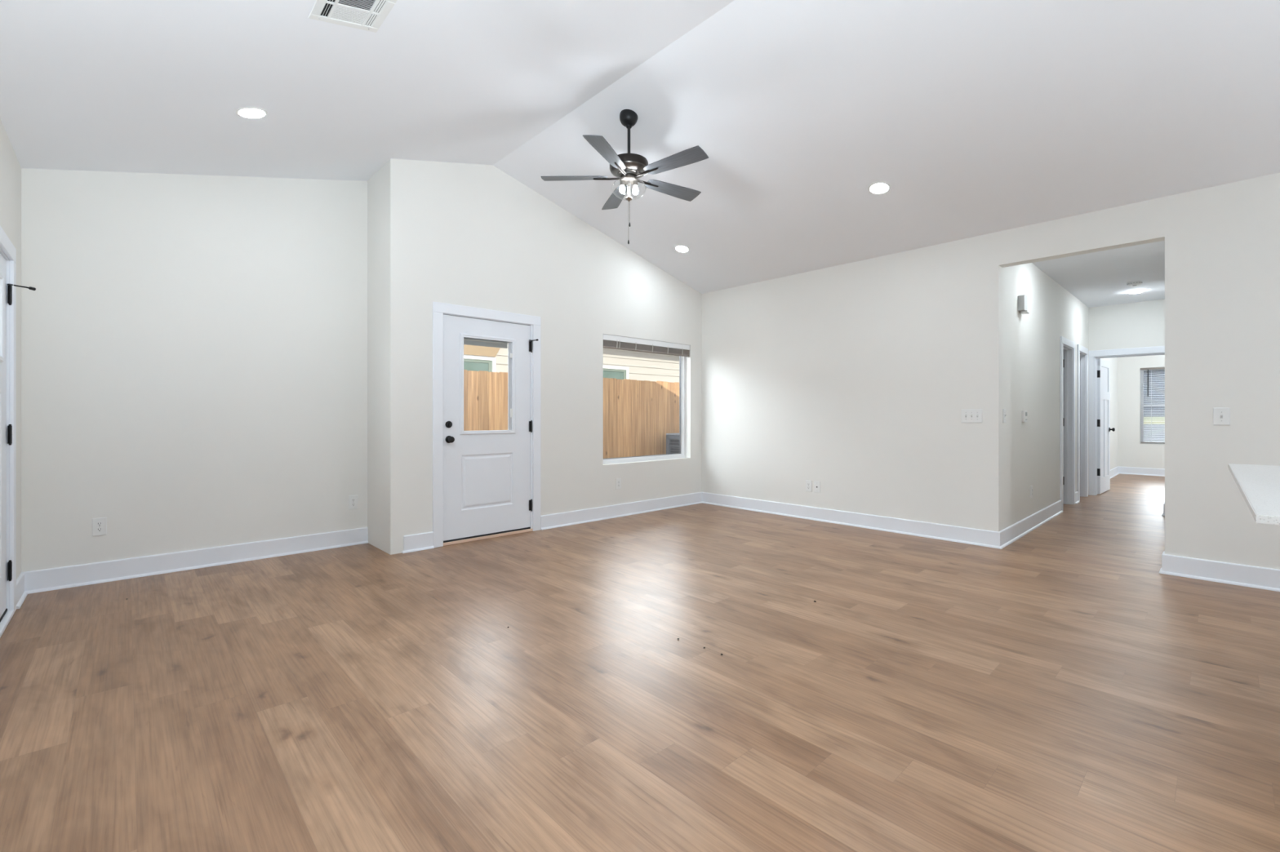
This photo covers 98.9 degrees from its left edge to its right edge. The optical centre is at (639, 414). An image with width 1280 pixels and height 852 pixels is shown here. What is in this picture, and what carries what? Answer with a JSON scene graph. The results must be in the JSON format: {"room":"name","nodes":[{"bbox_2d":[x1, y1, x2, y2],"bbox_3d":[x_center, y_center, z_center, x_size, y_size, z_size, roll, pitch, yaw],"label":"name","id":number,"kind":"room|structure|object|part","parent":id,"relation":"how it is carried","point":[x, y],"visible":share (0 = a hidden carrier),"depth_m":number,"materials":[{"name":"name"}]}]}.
{"room":"empty living room","nodes":[
{"label":"empty living room","id":0,"kind":"room"},
{"bbox_2d":[0,119,21,579],"bbox_3d":[-0.451,-0.192,-0.353,0.150,2.893,10.502,0,0,-43],"label":"wall","id":1,"kind":"structure","parent":0,"point":[10,166],"depth_m":3.38,"materials":[{"name":"beige paint"}]},
{"bbox_2d":[0,226,35,638],"bbox_3d":[-3.346,0.087,2.810,0.249,2.136,1.095,0,0,-43],"label":"door","id":2,"kind":"structure","parent":1,"relation":"in","point":[8,285],"depth_m":3.16,"materials":[{"name":"white paint"}]},
{"bbox_3d":[-3.338,-0.534,2.818,0.031,0.487,0.567,0,0,-43],"label":"lite frame","id":3,"kind":"part","parent":2,"relation":"part of","materials":[{"name":"white wood"}]},
{"bbox_3d":[-3.321,0.087,2.834,0.018,2.136,1.095,0,0,-43],"label":"casing","id":4,"kind":"part","parent":2,"relation":"part of","materials":[{"name":"white wood"}]},
{"bbox_2d":[16,572,27,608],"bbox_3d":[-3.839,1.084,3.396,0.030,0.140,0.397,0,0,-43],"label":"baseboard","id":5,"kind":"structure","parent":1,"relation":"attached to","point":[21,594],"depth_m":3.39,"materials":[{"name":"white paint"}]},
{"bbox_2d":[21,168,367,572],"bbox_3d":[-3.288,-0.474,4.287,2.352,3.458,0.150,0,0,-43],"label":"wall","id":6,"kind":"structure","parent":0,"point":[194,347],"depth_m":4.09,"materials":[{"name":"beige paint"}]},
{"bbox_2d":[92,517,106,536],"bbox_3d":[-3.721,0.771,3.773,0.073,0.122,0.009,0,0,-43],"label":"wall outlet","id":7,"kind":"object","parent":6,"relation":"attached to","point":[99,525],"visible":1,"depth_m":3.77,"materials":[{"name":"white plastic"}]},
{"bbox_2d":[96,527,102,532],"bbox_3d":[-3.720,0.790,3.771,0.033,0.028,0.003,0,0,-43],"label":"receptacle","id":8,"kind":"object","parent":7,"relation":"attached to","point":[98,529],"depth_m":3.77,"materials":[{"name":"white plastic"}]},
{"bbox_2d":[96,521,102,526],"bbox_3d":[-3.720,0.751,3.771,0.033,0.028,0.003,0,0,-43],"label":"receptacle","id":9,"kind":"object","parent":7,"relation":"attached to","point":[98,523],"depth_m":3.77,"materials":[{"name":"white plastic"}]},
{"bbox_2d":[23,527,368,594],"bbox_3d":[-3.172,1.084,4.273,2.202,0.140,0.030,0,0,-43],"label":"baseboard","id":10,"kind":"structure","parent":6,"relation":"attached to","point":[70,576],"depth_m":4.07,"materials":[{"name":"white paint"}]},
{"bbox_2d":[348,495,357,510],"bbox_3d":[-2.549,0.779,4.871,0.073,0.122,0.009,0,0,-43],"label":"wall outlet","id":11,"kind":"object","parent":6,"relation":"attached to","point":[353,500],"visible":1,"depth_m":4.87,"materials":[{"name":"white plastic"}]},
{"bbox_2d":[367,164,384,551],"bbox_3d":[-2.321,-0.459,4.887,0.120,3.428,0.597,0,0,-43],"label":"wall","id":12,"kind":"structure","parent":0,"point":[375,184],"depth_m":4.78,"materials":[{"name":"beige paint"}]},
{"bbox_2d":[384,158,702,555],"bbox_3d":[-0.631,-0.576,5.958,4.050,3.661,0.150,0,0,-43],"label":"wall","id":13,"kind":"structure","parent":0,"point":[463,234],"depth_m":5.44,"materials":[{"name":"beige paint"}]},
{"bbox_2d":[403,531,434,553],"bbox_3d":[-1.887,1.084,4.659,0.261,0.140,0.030,0,0,-43],"label":"baseboard","id":14,"kind":"structure","parent":13,"relation":"attached to","point":[422,541],"depth_m":4.66,"materials":[{"name":"white paint"}]},
{"bbox_2d":[463,337,507,348],"bbox_3d":[-1.452,-0.671,5.142,0.455,0.058,0.022,0,0,-43],"label":"blind","id":15,"kind":"object","parent":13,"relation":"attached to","point":[486,343],"depth_m":5.14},
{"bbox_2d":[615,478,621,489],"bbox_3d":[-0.243,0.783,6.213,0.073,0.122,0.009,0,0,-43],"label":"wall outlet","id":16,"kind":"object","parent":13,"relation":"attached to","point":[618,481],"visible":1,"depth_m":6.21,"materials":[{"name":"white plastic"}]},
{"bbox_2d":[541,492,702,529],"bbox_3d":[-0.086,1.084,6.345,2.485,0.140,0.030,0,0,-43],"label":"baseboard","id":17,"kind":"structure","parent":13,"relation":"attached to","point":[583,516],"depth_m":6.17,"materials":[{"name":"white paint"}]},
{"bbox_2d":[603,355,685,464],"bbox_3d":[0.042,-0.170,6.643,1.451,1.454,0.060,0,0,-43],"label":"window","id":18,"kind":"structure","parent":13,"relation":"in","point":[682,454],"depth_m":7.10,"materials":[{"name":"white plastic"}]},
{"bbox_2d":[603,333,689,356],"bbox_3d":[0.099,-0.824,6.582,1.439,0.146,0.060,0,0,-43],"label":"window blind","id":19,"kind":"object","parent":13,"relation":"attached to","point":[615,342],"visible":0.85,"depth_m":6.51,"materials":[{"name":"white plastic"}]},
{"bbox_3d":[0.096,-0.760,6.585,1.431,0.020,0.050,0,0,-43],"label":"rail","id":20,"kind":"part","parent":19,"relation":"part of","materials":[{"name":"white plastic"}]},
{"bbox_2d":[0,473,1279,851],"bbox_3d":[4.969,1.205,4.738,14.762,0.100,10.522,0,0,-43],"label":"floor","id":21,"kind":"structure","parent":0,"point":[1052,689],"depth_m":2.25,"materials":[{"name":"brown wood"}]},
{"bbox_2d":[1228,463,1279,525],"bbox_3d":[2.584,0.700,1.692,2.040,0.910,1.041,0,0,-43],"label":"kitchen island","id":22,"kind":"object","parent":21,"relation":"on","point":[1259,486],"visible":1,"depth_m":1.82,"materials":[{"name":"stone"}]},
{"bbox_2d":[0,0,1279,307],"bbox_3d":[3.423,-1.996,3.276,10.766,0.901,10.702,0,0,-43],"label":"ceiling","id":23,"kind":"structure","parent":0,"point":[979,117],"depth_m":3.50,"materials":[{"name":"white paint"}]},
{"bbox_2d":[235,106,267,119],"bbox_3d":[-2.384,-1.853,3.364,0.166,0.044,0.162,0,0,32],"label":"recessed light","id":24,"kind":"object","parent":23,"relation":"in","point":[252,113],"visible":1,"depth_m":3.35,"materials":[{"name":"white plastic"}]},
{"bbox_2d":[238,108,265,118],"bbox_3d":[-2.383,-1.850,3.365,0.139,0.008,0.139,-19,13,-42],"label":"diffuser","id":25,"kind":"object","parent":24,"relation":"attached to","point":[244,113],"depth_m":3.36,"materials":[{"name":"white plastic"}]},
{"bbox_2d":[308,0,397,32],"bbox_3d":[-1.343,-1.905,2.567,0.303,0.081,0.312,0,0,-43],"label":"ceiling vent","id":26,"kind":"object","parent":23,"relation":"in","point":[356,14],"visible":1,"depth_m":2.59,"materials":[{"name":"white plastic"}]},
{"bbox_2d":[541,109,708,244],"bbox_3d":[-0.054,-1.797,4.170,1.282,0.994,1.282,0,0,-43],"label":"ceiling fan","id":27,"kind":"object","parent":23,"relation":"hanging from","point":[628,167],"visible":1,"depth_m":4.11,"materials":[{"name":"black metal"}]},
{"bbox_3d":[-0.499,-1.807,4.185,0.500,0.006,0.144,0,12,2],"label":"blade","id":28,"kind":"part","parent":27,"relation":"part of","materials":[{"name":"grey wood"}]},
{"bbox_3d":[-0.225,-1.807,3.781,0.144,0.006,0.500,13,4,19],"label":"blade","id":29,"kind":"part","parent":27,"relation":"part of","materials":[{"name":"grey wood"}]},
{"bbox_3d":[-0.255,-1.802,4.178,0.205,0.023,0.060,0,12,2],"label":"blade arm","id":30,"kind":"part","parent":27,"relation":"part of","materials":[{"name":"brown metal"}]},
{"bbox_3d":[-0.200,-1.807,4.570,0.144,0.006,0.500,-12,3,-16],"label":"blade","id":31,"kind":"part","parent":27,"relation":"part of","materials":[{"name":"grey wood"}]},
{"bbox_3d":[-0.143,-1.802,4.011,0.060,0.023,0.205,13,4,19],"label":"blade arm","id":32,"kind":"part","parent":27,"relation":"part of","materials":[{"name":"brown metal"}]},
{"bbox_2d":[620,180,624,186],"bbox_3d":[-0.134,-1.761,4.171,0.034,0.038,0.034,0,0,-43],"label":"bulb socket","id":33,"kind":"object","parent":27,"relation":"attached to","point":[622,182],"depth_m":4.16,"materials":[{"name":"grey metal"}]},
{"bbox_3d":[-0.134,-1.715,4.171,0.045,0.055,0.045,0,0,-43],"label":"bulb","id":34,"kind":"part","parent":27,"relation":"part of","materials":[{"name":"white glass"}]},
{"bbox_3d":[-0.084,-1.835,4.171,0.291,0.060,0.291,0,0,-43],"label":"lamp shade","id":35,"kind":"part","parent":27,"relation":"part of","materials":[{"name":"metal"}]},
{"bbox_3d":[-0.084,-1.718,4.171,0.264,0.143,0.264,0,0,-43],"label":"lamp shade","id":36,"kind":"part","parent":27,"relation":"part of","materials":[{"name":"clear glass"}]},
{"bbox_2d":[633,180,637,186],"bbox_3d":[-0.034,-1.761,4.171,0.034,0.038,0.034,0,0,-43],"label":"bulb socket","id":37,"kind":"object","parent":27,"relation":"attached to","point":[635,182],"depth_m":4.16,"materials":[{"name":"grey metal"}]},
{"bbox_3d":[-0.034,-1.710,4.171,0.045,0.065,0.045,0,0,-43],"label":"bulb","id":38,"kind":"part","parent":27,"relation":"part of","materials":[{"name":"white glass"}]},
{"bbox_3d":[0.050,-1.802,4.066,0.205,0.023,0.060,0,-12,38],"label":"blade arm","id":39,"kind":"part","parent":27,"relation":"part of","materials":[{"name":"brown metal"}]},
{"bbox_3d":[0.058,-1.802,4.266,0.205,0.023,0.060,0,-12,-34],"label":"blade arm","id":40,"kind":"part","parent":27,"relation":"part of","materials":[{"name":"brown metal"}]},
{"bbox_3d":[0.259,-1.807,4.404,0.500,0.006,0.144,0,-12,-34],"label":"blade","id":41,"kind":"part","parent":27,"relation":"part of","materials":[{"name":"grey wood"}]},
{"bbox_3d":[0.243,-1.807,3.917,0.500,0.006,0.144,0,-12,38],"label":"blade","id":42,"kind":"part","parent":27,"relation":"part of","materials":[{"name":"grey wood"}]},
{"bbox_2d":[674,244,688,253],"bbox_3d":[0.465,-1.843,6.089,0.161,0.044,0.166,0,0,-37],"label":"recessed light","id":43,"kind":"object","parent":23,"relation":"in","point":[679,248],"visible":1,"depth_m":6.08,"materials":[{"name":"white plastic"}]},
{"bbox_2d":[675,246,688,252],"bbox_3d":[0.465,-1.840,6.088,0.139,0.008,0.139,19,-13,-42],"label":"diffuser","id":44,"kind":"object","parent":43,"relation":"attached to","point":[680,249],"depth_m":6.08,"materials":[{"name":"white plastic"}]},
{"bbox_2d":[868,182,890,194],"bbox_3d":[1.953,-1.848,4.471,0.161,0.044,0.166,0,0,-37],"label":"recessed light","id":45,"kind":"object","parent":23,"relation":"in","point":[879,188],"visible":1,"depth_m":4.46,"materials":[{"name":"white plastic"}]},
{"bbox_2d":[870,183,888,193],"bbox_3d":[1.952,-1.845,4.470,0.139,0.008,0.139,19,-13,-42],"label":"diffuser","id":46,"kind":"object","parent":45,"relation":"attached to","point":[874,188],"depth_m":4.46,"materials":[{"name":"white plastic"}]},
{"bbox_2d":[1126,280,1142,286],"bbox_3d":[5.766,-1.524,6.387,0.136,0.042,0.136,0,0,-43],"label":"smoke detector","id":47,"kind":"object","parent":23,"relation":"attached to","point":[1136,282],"visible":1,"depth_m":6.35,"materials":[{"name":"white plastic"}]},
{"bbox_2d":[1126,289,1144,293],"bbox_3d":[6.203,-1.536,6.857,0.166,0.019,0.166,0,0,-43],"label":"recessed light","id":48,"kind":"object","parent":23,"relation":"in","point":[1136,291],"visible":1,"depth_m":6.82,"materials":[{"name":"white plastic"}]},
{"bbox_2d":[1128,290,1142,293],"bbox_3d":[6.203,-1.536,6.857,0.139,0.019,0.139,0,0,-43],"label":"diffuser","id":49,"kind":"object","parent":48,"relation":"attached to","point":[1131,291],"depth_m":6.84,"materials":[{"name":"white plastic"}]},
{"bbox_2d":[702,173,1279,569],"bbox_3d":[4.240,-0.192,3.632,0.120,2.893,9.905,0,0,-43],"label":"wall","id":50,"kind":"structure","parent":0,"point":[856,380],"depth_m":4.97,"materials":[{"name":"beige paint"}]},
{"bbox_2d":[805,480,812,492],"bbox_3d":[1.869,0.789,6.069,0.009,0.122,0.073,0,0,-43],"label":"wall outlet","id":51,"kind":"object","parent":50,"relation":"attached to","point":[808,483],"visible":1,"depth_m":6.06,"materials":[{"name":"white plastic"}]},
{"bbox_2d":[813,480,820,493],"bbox_3d":[1.935,0.790,5.994,0.016,0.122,0.073,0,0,-43],"label":"cable plate","id":52,"kind":"object","parent":50,"relation":"attached to","point":[816,484],"visible":1,"depth_m":5.99,"materials":[{"name":"white plastic"}]},
{"bbox_2d":[702,492,1001,549],"bbox_3d":[1.959,1.084,5.957,0.030,0.140,3.393,0,0,-43],"label":"baseboard","id":53,"kind":"structure","parent":50,"relation":"attached to","point":[990,539],"depth_m":5.59,"materials":[{"name":"white paint"}]},
{"bbox_2d":[961,408,982,422],"bbox_3d":[2.962,0.010,4.895,0.018,0.122,0.166,0,0,-43],"label":"light switch","id":54,"kind":"object","parent":50,"relation":"attached to","point":[968,415],"visible":1,"depth_m":4.90,"materials":[{"name":"white plastic"}]},
{"bbox_2d":[1159,554,1279,591],"bbox_3d":[5.681,1.084,1.984,0.030,0.140,5.530,0,0,-43],"label":"baseboard","id":55,"kind":"structure","parent":50,"relation":"attached to","point":[1251,576],"depth_m":3.77,"materials":[{"name":"white paint"}]},
{"bbox_2d":[1213,407,1230,425],"bbox_3d":[4.009,0.012,3.777,0.018,0.122,0.082,0,0,-43],"label":"light switch","id":56,"kind":"object","parent":50,"relation":"attached to","point":[1221,416],"visible":1,"depth_m":3.78,"materials":[{"name":"white plastic"}]},
{"bbox_2d":[1002,262,1088,529],"bbox_3d":[4.792,-0.185,6.409,4.483,2.880,0.120,0,0,-43],"label":"wall","id":57,"kind":"structure","parent":0,"point":[1031,341],"depth_m":5.65,"materials":[{"name":"beige paint"}]},
{"bbox_2d":[1002,408,1006,422],"bbox_3d":[3.241,0.010,4.863,0.078,0.122,0.018,0,0,-43],"label":"light switch","id":58,"kind":"object","parent":57,"relation":"attached to","point":[1004,415],"visible":1,"depth_m":4.85,"materials":[{"name":"white plastic"}]},
{"bbox_2d":[1017,294,1029,314],"bbox_3d":[3.651,-1.049,5.214,0.138,0.166,0.066,0,0,-43],"label":"door chime","id":59,"kind":"object","parent":57,"relation":"attached to","point":[1022,300],"visible":1,"depth_m":5.18,"materials":[{"name":"grey plastic"}]},
{"bbox_2d":[1022,410,1027,422],"bbox_3d":[3.734,0.015,5.317,0.100,0.112,0.028,0,0,-43],"label":"thermostat","id":60,"kind":"object","parent":57,"relation":"attached to","point":[1024,413],"visible":1,"depth_m":5.29,"materials":[{"name":"white plastic"}]},
{"bbox_2d":[998,500,1062,548],"bbox_3d":[4.053,1.084,5.614,2.618,0.140,0.030,0,0,-43],"label":"baseboard","id":61,"kind":"structure","parent":57,"relation":"attached to","point":[1012,533],"depth_m":5.40,"materials":[{"name":"white paint"}]},
{"bbox_2d":[1030,485,1032,498],"bbox_3d":[3.969,0.782,5.550,0.073,0.122,0.009,0,0,-43],"label":"wall outlet","id":62,"kind":"object","parent":57,"relation":"attached to","point":[1031,486],"visible":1,"depth_m":5.53,"materials":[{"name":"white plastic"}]},
{"bbox_2d":[1060,336,1075,511],"bbox_3d":[5.273,0.110,6.850,0.849,2.090,0.142,0,0,-43],"label":"door","id":63,"kind":"structure","parent":57,"relation":"in","point":[1067,346],"depth_m":7.06,"materials":[{"name":"white paint"}]},
{"bbox_2d":[1075,491,1079,503],"bbox_3d":[5.718,1.084,7.174,0.211,0.140,0.030,0,0,-43],"label":"baseboard","id":64,"kind":"structure","parent":57,"relation":"attached to","point":[1077,501],"depth_m":7.17,"materials":[{"name":"white paint"}]},
{"bbox_2d":[1076,344,1088,501],"bbox_3d":[6.033,0.110,7.559,0.733,2.090,0.138,0,0,-43],"label":"door","id":65,"kind":"structure","parent":57,"relation":"in","point":[1082,352],"depth_m":7.71,"materials":[{"name":"white paint"}]},
{"bbox_2d":[1101,357,1117,470],"bbox_3d":[7.953,-0.185,9.509,4.130,2.880,0.120,0,0,-43],"label":"wall","id":66,"kind":"structure","parent":0,"point":[1113,361],"depth_m":10.42,"materials":[{"name":"beige paint"}]},
{"bbox_2d":[1110,466,1119,478],"bbox_3d":[7.949,1.084,9.403,3.980,0.140,0.030,0,0,-43],"label":"baseboard","id":67,"kind":"structure","parent":66,"relation":"attached to","point":[1114,472],"depth_m":10.32,"materials":[{"name":"white paint"}]},
{"bbox_2d":[1088,299,1164,351],"bbox_3d":[7.819,-0.185,6.544,0.120,2.880,4.062,0,0,-43],"label":"wall","id":68,"kind":"structure","parent":0,"point":[1137,324],"depth_m":7.58,"materials":[{"name":"beige paint"}]},
{"bbox_2d":[1088,346,1164,495],"bbox_3d":[7.080,0.118,7.877,0.900,2.074,0.878,0,0,-43],"label":"door","id":69,"kind":"structure","parent":68,"relation":"in","point":[1099,369],"depth_m":7.88,"materials":[{"name":"white paint"}]},
{"bbox_2d":[1117,355,1164,468],"bbox_3d":[10.828,-0.185,9.350,0.150,2.880,4.044,0,0,-43],"label":"wall","id":70,"kind":"structure","parent":0,"point":[1131,453],"depth_m":10.61,"materials":[{"name":"beige paint"}]},
{"bbox_2d":[1118,466,1164,476],"bbox_3d":[10.763,1.084,9.289,0.030,0.140,4.044,0,0,-43],"label":"baseboard","id":71,"kind":"structure","parent":70,"relation":"attached to","point":[1122,470],"depth_m":10.50,"materials":[{"name":"white paint"}]},
{"bbox_2d":[1140,368,1164,444],"bbox_3d":[10.012,-0.170,10.280,0.060,1.454,0.918,0,0,-43],"label":"window","id":72,"kind":"structure","parent":70,"relation":"in","point":[1141,371],"depth_m":10.58,"materials":[{"name":"white plastic"}]},
{"bbox_2d":[1140,367,1164,444],"bbox_3d":[9.951,-0.176,10.223,0.058,1.438,0.906,0,0,-43],"label":"window blind","id":73,"kind":"object","parent":72,"relation":"attached to","point":[1154,368],"visible":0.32,"depth_m":10.44,"materials":[{"name":"white plastic"}]},
{"bbox_3d":[9.741,-0.170,10.436,0.006,1.390,0.005,0,0,-43],"label":"ladder cord","id":74,"kind":"part","parent":73,"relation":"part of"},
{"bbox_3d":[9.957,0.534,10.229,0.028,0.018,0.898,0,0,-43],"label":"rail","id":75,"kind":"part","parent":73,"relation":"part of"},
{"label":"outside","id":76,"kind":"structure","parent":0,"visible":0},
{"bbox_3d":[-8.922,1.485,1.919,39.600,0.340,65.000,0,0,-43],"label":"ground","id":77,"kind":"structure","parent":76,"visible":0},
{"bbox_2d":[463,369,679,458],"bbox_3d":[0.060,0.457,8.652,8.716,1.996,0.147,0,0,-43],"label":"fence","id":78,"kind":"object","parent":77,"relation":"on","point":[638,415],"visible":0.17,"depth_m":8.22,"materials":[{"name":"brown wood"}]},
{"bbox_2d":[463,339,679,382],"bbox_3d":[-1.532,-0.413,14.801,18.800,3.844,5.300,0,0,-43],"label":"neighboring house","id":79,"kind":"structure","parent":77,"relation":"on","point":[618,364],"depth_m":12.59,"materials":[{"name":"white"}]},
{"bbox_3d":[-3.297,-0.385,9.917,1.345,1.280,0.008,0,0,-43],"label":"pane","id":80,"kind":"part","parent":79,"relation":"part of","materials":[{"name":"green glass"}]},
{"bbox_3d":[-3.291,-0.385,9.910,1.345,1.280,0.010,0,0,-43],"label":"sash","id":81,"kind":"part","parent":79,"relation":"part of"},
{"bbox_3d":[-3.291,-0.385,9.909,1.485,1.420,0.034,0,0,-43],"label":"window trim","id":82,"kind":"part","parent":79,"relation":"part of","materials":[{"name":"white plastic"}]},
{"bbox_3d":[-3.331,-1.351,9.847,2.200,0.508,0.037,0,0,-43],"label":"gable panel","id":83,"kind":"part","parent":79,"relation":"part of","materials":[{"name":"beige wood"}]},
{"bbox_3d":[-0.817,-0.391,12.240,1.341,1.292,0.008,0,0,-43],"label":"pane","id":84,"kind":"part","parent":79,"relation":"part of","materials":[{"name":"green glass"}]},
{"bbox_3d":[-0.811,-0.391,12.233,1.341,1.292,0.010,0,0,-43],"label":"sash","id":85,"kind":"part","parent":79,"relation":"part of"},
{"bbox_3d":[-0.810,-0.391,12.232,1.481,1.432,0.034,0,0,-43],"label":"window trim","id":86,"kind":"part","parent":79,"relation":"part of","materials":[{"name":"white plastic"}]},
{"bbox_2d":[666,433,679,453],"bbox_3d":[0.908,0.802,8.495,0.820,1.025,0.740,0,0,-43],"label":"air conditioner","id":87,"kind":"object","parent":77,"relation":"on","point":[672,439],"visible":0.09,"depth_m":8.44,"materials":[{"name":"metal"}]},
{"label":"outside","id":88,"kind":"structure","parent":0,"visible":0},
{"bbox_2d":[1143,424,1164,442],"bbox_3d":[34.522,1.145,32.334,65.400,1.220,80.000,0,0,-43],"label":"street","id":89,"kind":"structure","parent":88,"point":[1144,424],"depth_m":24.84,"materials":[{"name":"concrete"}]},
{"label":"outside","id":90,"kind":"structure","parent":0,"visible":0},
{"bbox_2d":[1143,417,1164,423],"bbox_3d":[37.223,0.380,34.864,18.000,0.550,60.000,0,0,-43],"label":"verge","id":91,"kind":"structure","parent":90,"point":[1144,418],"depth_m":32.02,"materials":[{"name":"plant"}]},
{"bbox_2d":[1143,369,1164,417],"bbox_3d":[39.412,-2.145,36.914,5.000,4.600,41.000,0,0,-43],"label":"building","id":92,"kind":"structure","parent":91,"relation":"on","point":[1153,370],"depth_m":37.98,"materials":[{"name":"grey stone"}]},
{"bbox_3d":[5.050,-0.185,5.058,3.013,2.880,0.120,0,0,-43],"label":"wall","id":93,"kind":"structure","parent":0,"visible":0},
{"bbox_2d":[1161,503,1164,515],"bbox_3d":[6.031,1.084,6.193,0.030,0.140,0.195,0,0,-43],"label":"baseboard","id":94,"kind":"structure","parent":93,"relation":"attached to","point":[1163,514],"depth_m":6.25,"materials":[{"name":"white paint"}]}
]}

